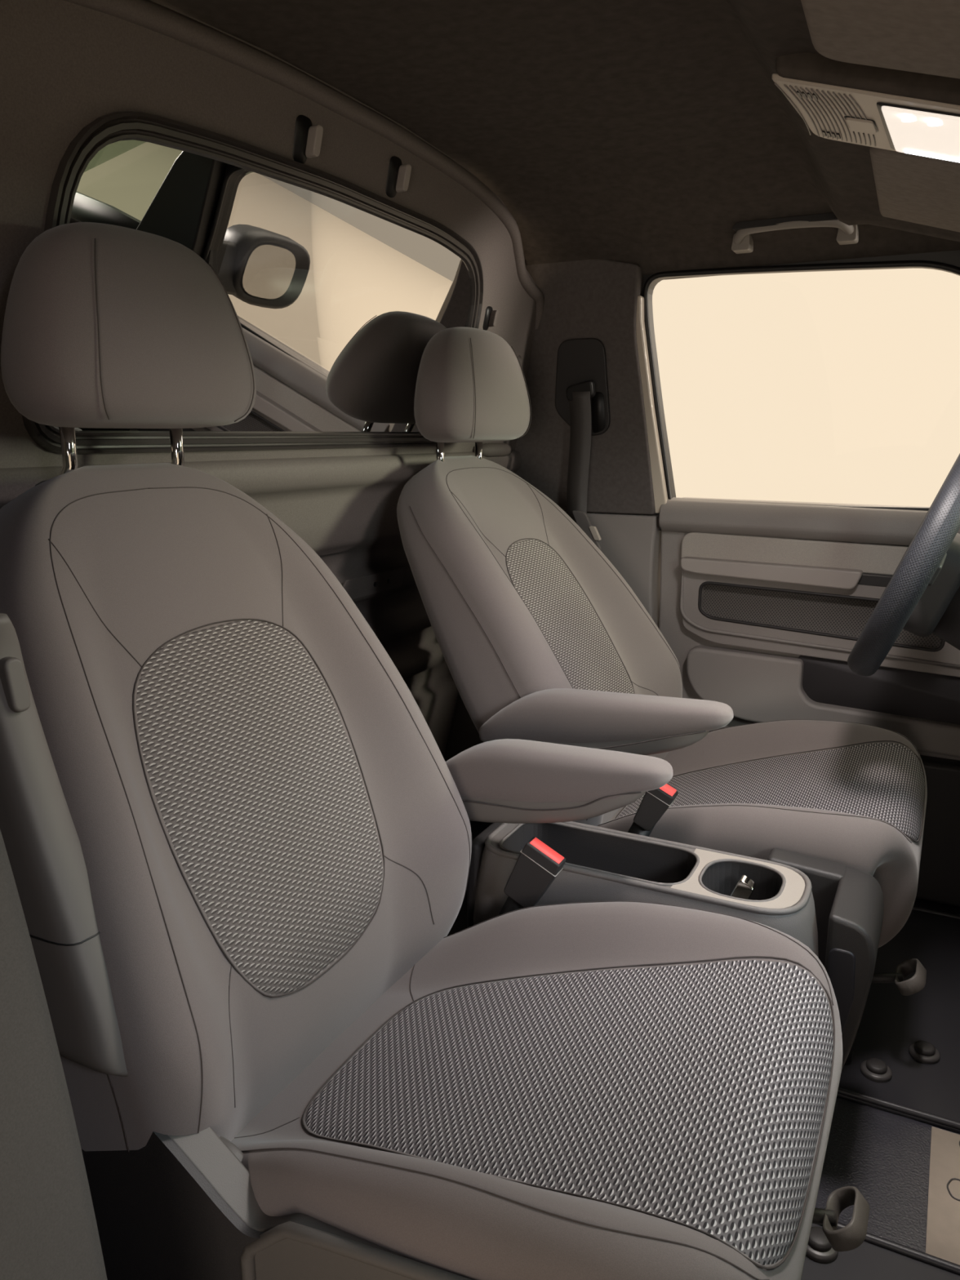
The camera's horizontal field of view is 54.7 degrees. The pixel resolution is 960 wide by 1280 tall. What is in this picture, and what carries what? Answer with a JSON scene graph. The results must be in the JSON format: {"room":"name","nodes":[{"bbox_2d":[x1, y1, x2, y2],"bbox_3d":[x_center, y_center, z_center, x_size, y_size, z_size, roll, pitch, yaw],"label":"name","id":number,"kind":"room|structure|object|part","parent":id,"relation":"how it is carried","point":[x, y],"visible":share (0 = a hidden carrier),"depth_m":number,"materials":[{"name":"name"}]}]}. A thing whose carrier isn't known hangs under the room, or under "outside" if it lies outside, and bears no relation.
{"room":"vehicle interior","nodes":[
{"label":"vehicle interior","id":0,"kind":"room"},
{"bbox_2d":[0,829,107,1279],"bbox_3d":[-0.555,0.135,0.618,0.689,1.370,0.154,6,14,26],"label":"panel","id":1,"kind":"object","parent":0,"point":[49,1229],"depth_m":0.55,"materials":[{"name":"plastic"}]},
{"bbox_2d":[0,0,544,759],"bbox_3d":[-0.327,-0.076,1.420,0.349,1.333,1.680,6,14,26],"label":"wall","id":2,"kind":"structure","parent":0,"point":[65,65],"depth_m":1.15,"materials":[{"name":"plastic"}]},
{"bbox_2d":[22,111,483,454],"bbox_3d":[-0.223,-0.451,1.312,0.098,0.358,0.941,6,14,26],"label":"window","id":3,"kind":"structure","parent":2,"relation":"in","point":[338,290],"depth_m":1.25,"materials":[{"name":"clear glass"}]},
{"bbox_2d":[292,115,323,164],"bbox_3d":[-0.218,-0.628,1.167,0.031,0.052,0.038,6,14,26],"label":"hook","id":4,"kind":"object","parent":2,"relation":"attached to","point":[308,137],"visible":1,"depth_m":1.17,"materials":[{"name":"grey plastic"}]},
{"bbox_2d":[385,155,411,197],"bbox_3d":[-0.120,-0.673,1.351,0.031,0.052,0.038,6,14,26],"label":"hook","id":5,"kind":"object","parent":2,"relation":"attached to","point":[398,175],"visible":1,"depth_m":1.35,"materials":[{"name":"grey plastic"}]},
{"bbox_2d":[482,306,498,330],"bbox_3d":[0.018,-0.600,1.733,0.025,0.042,0.031,6,14,26],"label":"hook","id":6,"kind":"object","parent":2,"relation":"attached to","point":[491,316],"visible":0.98,"depth_m":1.73,"materials":[{"name":"grey plastic"}]},
{"bbox_2d":[444,258,661,761],"bbox_3d":[0.084,-0.212,2.112,0.670,1.299,0.190,6,14,26],"label":"trim","id":7,"kind":"structure","parent":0,"point":[597,299],"depth_m":1.94,"materials":[{"name":"plastic"}]},
{"bbox_3d":[0.103,0.057,2.208,0.670,0.733,0.090,6,14,26],"label":"pillar trim","id":8,"kind":"part","parent":7,"relation":"part of","materials":[{"name":"plastic"}]},
{"bbox_2d":[555,337,610,550],"bbox_3d":[0.256,-0.248,1.917,0.077,0.725,0.266,-9,15,-36],"label":"belt","id":9,"kind":"object","parent":7,"relation":"hanging from","point":[581,391],"visible":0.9,"depth_m":1.92,"materials":[{"name":"grey fabric"}]},
{"bbox_3d":[0.241,-0.224,1.942,0.024,0.028,0.012,6,14,26],"label":"tongue plate","id":10,"kind":"part","parent":9,"relation":"part of","materials":[{"name":"beige"}]},
{"bbox_2d":[635,249,959,906],"bbox_3d":[0.801,-0.111,1.769,1.069,1.250,0.153,6,14,26],"label":"door","id":11,"kind":"structure","parent":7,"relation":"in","point":[765,605],"depth_m":1.85,"materials":[{"name":"grey plastic"}]},
{"bbox_3d":[0.833,-0.210,1.737,1.004,0.082,0.061,6,14,26],"label":"sill trim","id":12,"kind":"part","parent":11,"relation":"part of","materials":[{"name":"plastic"}]},
{"bbox_3d":[0.847,0.119,1.846,1.010,0.768,0.065,6,14,26],"label":"panel","id":13,"kind":"part","parent":11,"relation":"part of","materials":[{"name":"plastic"}]},
{"bbox_2d":[683,570,959,664],"bbox_3d":[0.811,-0.038,1.783,0.850,0.187,0.028,6,14,26],"label":"tray","id":14,"kind":"object","parent":11,"relation":"on","point":[726,618],"depth_m":1.88,"materials":[{"name":"grey plastic"}]},
{"bbox_2d":[155,0,959,279],"bbox_3d":[0.240,-0.549,1.018,1.086,0.239,1.640,6,14,26],"label":"ceiling","id":15,"kind":"structure","parent":0,"point":[641,133],"depth_m":1.23,"materials":[{"name":"fabric"}]},
{"bbox_2d":[731,212,858,253],"bbox_3d":[0.546,-0.710,1.619,0.211,0.042,0.066,6,14,26],"label":"handle","id":16,"kind":"object","parent":15,"relation":"attached to","point":[742,242],"visible":0.86,"depth_m":1.59,"materials":[{"name":"grey plastic"}]},
{"bbox_2d":[772,73,959,162],"bbox_3d":[0.493,-0.485,0.901,0.380,0.117,0.198,6,14,26],"label":"console","id":17,"kind":"object","parent":15,"relation":"attached to","point":[902,124],"visible":1,"depth_m":0.91,"materials":[{"name":"beige plastic"}]},
{"bbox_2d":[876,102,959,162],"bbox_3d":[0.471,-0.491,0.909,0.146,0.051,0.164,6,14,26],"label":"lamp","id":18,"kind":"object","parent":17,"relation":"attached to","point":[932,131],"depth_m":0.90,"materials":[{"name":"white plastic"}]},
{"bbox_2d":[800,0,959,79],"bbox_3d":[0.336,-0.411,0.558,0.319,0.109,0.435,6,14,26],"label":"sun visor","id":19,"kind":"object","parent":15,"relation":"attached to","point":[916,36],"visible":1,"depth_m":0.71,"materials":[{"name":"fabric"}]},
{"bbox_2d":[869,146,959,232],"bbox_3d":[0.664,-0.550,1.183,0.319,0.109,0.448,6,14,26],"label":"sun visor","id":20,"kind":"object","parent":15,"relation":"attached to","point":[910,188],"visible":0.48,"depth_m":1.16,"materials":[{"name":"fabric"}]},
{"bbox_2d":[447,820,959,1253],"bbox_3d":[0.457,0.691,1.179,2.300,0.060,1.900,6,14,26],"label":"floor","id":21,"kind":"structure","parent":0,"point":[885,1155],"depth_m":1.17,"materials":[{"name":"plastic"}]},
{"bbox_2d":[0,222,869,1279],"bbox_3d":[-0.037,0.158,0.911,0.847,1.097,0.651,6,14,26],"label":"seat","id":22,"kind":"object","parent":21,"relation":"on","point":[237,837],"visible":1,"depth_m":0.86,"materials":[{"name":"fabric"}]},
{"bbox_3d":[-0.411,-0.156,0.923,0.037,0.144,0.014,6,14,26],"label":"headrest post","id":23,"kind":"part","parent":22,"relation":"part of","materials":[{"name":"silver metal"}]},
{"bbox_3d":[-0.345,-0.184,1.048,0.037,0.144,0.014,6,14,26],"label":"headrest post","id":24,"kind":"part","parent":22,"relation":"part of","materials":[{"name":"silver metal"}]},
{"bbox_3d":[-0.269,0.157,1.001,0.337,0.678,0.550,6,14,26],"label":"backrest","id":25,"kind":"part","parent":22,"relation":"part of","materials":[{"name":"fabric"}]},
{"bbox_2d":[497,836,565,915],"bbox_3d":[0.047,0.349,1.189,0.125,0.208,0.025,6,14,26],"label":"seatbelt buckle","id":26,"kind":"object","parent":22,"relation":"attached to","point":[537,865],"visible":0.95,"depth_m":1.15,"materials":[{"name":"grey plastic"}]},
{"bbox_2d":[231,902,842,1279],"bbox_3d":[0.047,0.448,0.900,0.532,0.245,0.512,6,14,26],"label":"cushion","id":27,"kind":"object","parent":22,"relation":"on","point":[579,1091],"depth_m":0.82,"materials":[{"name":"fabric"}]},
{"bbox_2d":[466,821,818,958],"bbox_3d":[0.207,0.400,1.230,0.454,0.243,0.170,6,14,26],"label":"console","id":28,"kind":"object","parent":21,"relation":"on","point":[601,864],"visible":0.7,"depth_m":1.20,"materials":[{"name":"grey plastic"}]},
{"bbox_2d":[502,822,696,883],"bbox_3d":[0.157,0.333,1.239,0.253,0.110,0.112,6,14,26],"label":"tray","id":29,"kind":"object","parent":28,"relation":"on","point":[593,854],"depth_m":1.27,"materials":[{"name":"grey plastic"}]},
{"bbox_3d":[0.209,0.284,1.203,0.406,0.001,0.126,6,14,26],"label":"panel","id":30,"kind":"part","parent":28,"relation":"part of","materials":[{"name":"beige plastic"}]},
{"bbox_2d":[670,848,804,908],"bbox_3d":[0.323,0.333,1.154,0.145,0.076,0.126,6,14,26],"label":"cup holder","id":31,"kind":"object","parent":28,"relation":"on","point":[709,876],"depth_m":1.17,"materials":[{"name":"beige"}]},
{"bbox_2d":[729,875,755,899],"bbox_3d":[0.320,0.333,1.165,0.053,0.069,0.027,-2,13,-10],"label":"key fob","id":32,"kind":"object","parent":28,"relation":"in","point":[744,887],"visible":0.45,"depth_m":1.16,"materials":[{"name":"metal"}]},
{"bbox_2d":[766,848,884,1070],"bbox_3d":[0.426,0.424,1.188,0.146,0.253,0.155,6,14,26],"label":"storage box","id":33,"kind":"object","parent":28,"relation":"attached to","point":[849,901],"visible":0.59,"depth_m":1.11,"materials":[{"name":"grey plastic"}]},
{"bbox_3d":[0.431,0.403,1.244,0.100,0.236,0.044,6,14,26],"label":"arm","id":34,"kind":"part","parent":33,"relation":"part of","materials":[{"name":"grey plastic"}]},
{"bbox_3d":[0.426,0.441,1.105,0.032,0.160,0.005,6,14,26],"label":"panel","id":35,"kind":"part","parent":33,"relation":"part of","materials":[{"name":"grey plastic"}]},
{"bbox_2d":[396,326,927,1064],"bbox_3d":[0.298,0.031,1.530,0.875,1.077,0.600,6,14,26],"label":"seat","id":36,"kind":"object","parent":21,"relation":"on","point":[540,637],"visible":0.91,"depth_m":1.48,"materials":[{"name":"fabric"}]},
{"bbox_3d":[-0.058,-0.286,1.591,0.045,0.140,0.014,6,14,26],"label":"headrest post","id":37,"kind":"part","parent":36,"relation":"part of","materials":[{"name":"silver metal"}]},
{"bbox_3d":[0.008,-0.314,1.716,0.045,0.140,0.014,6,14,26],"label":"headrest post","id":38,"kind":"part","parent":36,"relation":"part of","materials":[{"name":"silver metal"}]},
{"bbox_3d":[0.104,-0.001,1.652,0.414,0.638,0.550,6,14,26],"label":"backrest","id":39,"kind":"part","parent":36,"relation":"part of","materials":[{"name":"fabric"}]},
{"bbox_2d":[627,783,678,836],"bbox_3d":[0.224,0.289,1.333,0.109,0.192,0.031,6,14,26],"label":"seatbelt buckle","id":40,"kind":"object","parent":36,"relation":"attached to","point":[654,804],"visible":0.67,"depth_m":1.30,"materials":[{"name":"grey plastic"}]},
{"bbox_2d":[597,720,927,947],"bbox_3d":[0.440,0.296,1.541,0.532,0.245,0.512,6,14,26],"label":"cushion","id":41,"kind":"object","parent":36,"relation":"on","point":[854,795],"depth_m":1.41,"materials":[{"name":"fabric"}]},
{"bbox_3d":[0.410,0.466,1.595,0.480,0.200,0.380,6,14,26],"label":"seat","id":42,"kind":"part","parent":36,"relation":"part of","materials":[{"name":"black plastic"}]},
{"bbox_2d":[800,1222,959,1279],"bbox_3d":[0.319,0.744,0.770,0.930,0.012,0.642,6,14,26],"label":"floor mat","id":43,"kind":"object","parent":21,"relation":"on","point":[877,1258],"visible":0.09,"depth_m":1.02,"materials":[{"name":"black rubber"}]},
{"bbox_2d":[805,1226,838,1263],"bbox_3d":[0.381,0.676,1.043,0.042,0.016,0.042,6,14,26],"label":"clip","id":44,"kind":"object","parent":43,"relation":"on","point":[819,1249],"visible":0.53,"depth_m":1.03,"materials":[{"name":"grey plastic"}]},
{"bbox_2d":[836,906,959,1133],"bbox_3d":[0.712,0.578,1.519,0.930,0.012,0.615,6,14,26],"label":"floor mat","id":45,"kind":"object","parent":21,"relation":"on","point":[891,1021],"visible":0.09,"depth_m":1.43,"materials":[{"name":"black rubber"}]},
{"bbox_2d":[860,1057,892,1083],"bbox_3d":[0.568,0.613,1.328,0.042,0.016,0.042,6,14,26],"label":"clip","id":46,"kind":"object","parent":45,"relation":"on","point":[874,1069],"visible":1,"depth_m":1.32,"materials":[{"name":"grey plastic"}]},
{"bbox_2d":[908,1040,940,1064],"bbox_3d":[0.655,0.605,1.367,0.042,0.016,0.042,6,14,26],"label":"clip","id":47,"kind":"object","parent":45,"relation":"on","point":[923,1051],"visible":1,"depth_m":1.36,"materials":[{"name":"grey plastic"}]},
{"bbox_2d":[925,1126,959,1265],"bbox_3d":[0.735,0.688,1.039,0.420,0.005,0.225,6,14,26],"label":"floor plate","id":48,"kind":"object","parent":21,"relation":"on","point":[943,1224],"visible":1,"depth_m":1.11,"materials":[{"name":"beige plastic"}]},
{"bbox_3d":[1.103,0.365,0.769,0.649,0.754,1.600,6,14,26],"label":"dashboard","id":49,"kind":"object","parent":21,"relation":"on","visible":0},
{"bbox_2d":[932,586,959,650],"bbox_3d":[0.867,0.015,1.255,0.486,0.338,0.200,6,14,26],"label":"column","id":50,"kind":"structure","parent":49,"relation":"attached to","point":[948,628],"depth_m":1.28,"materials":[{"name":"grey plastic"}]},
{"bbox_2d":[847,453,959,675],"bbox_3d":[0.640,-0.123,1.344,0.166,0.350,0.389,6,14,26],"label":"steering wheel","id":51,"kind":"object","parent":50,"relation":"attached to","point":[926,580],"visible":1,"depth_m":1.20,"materials":[{"name":"leather"}]}
]}

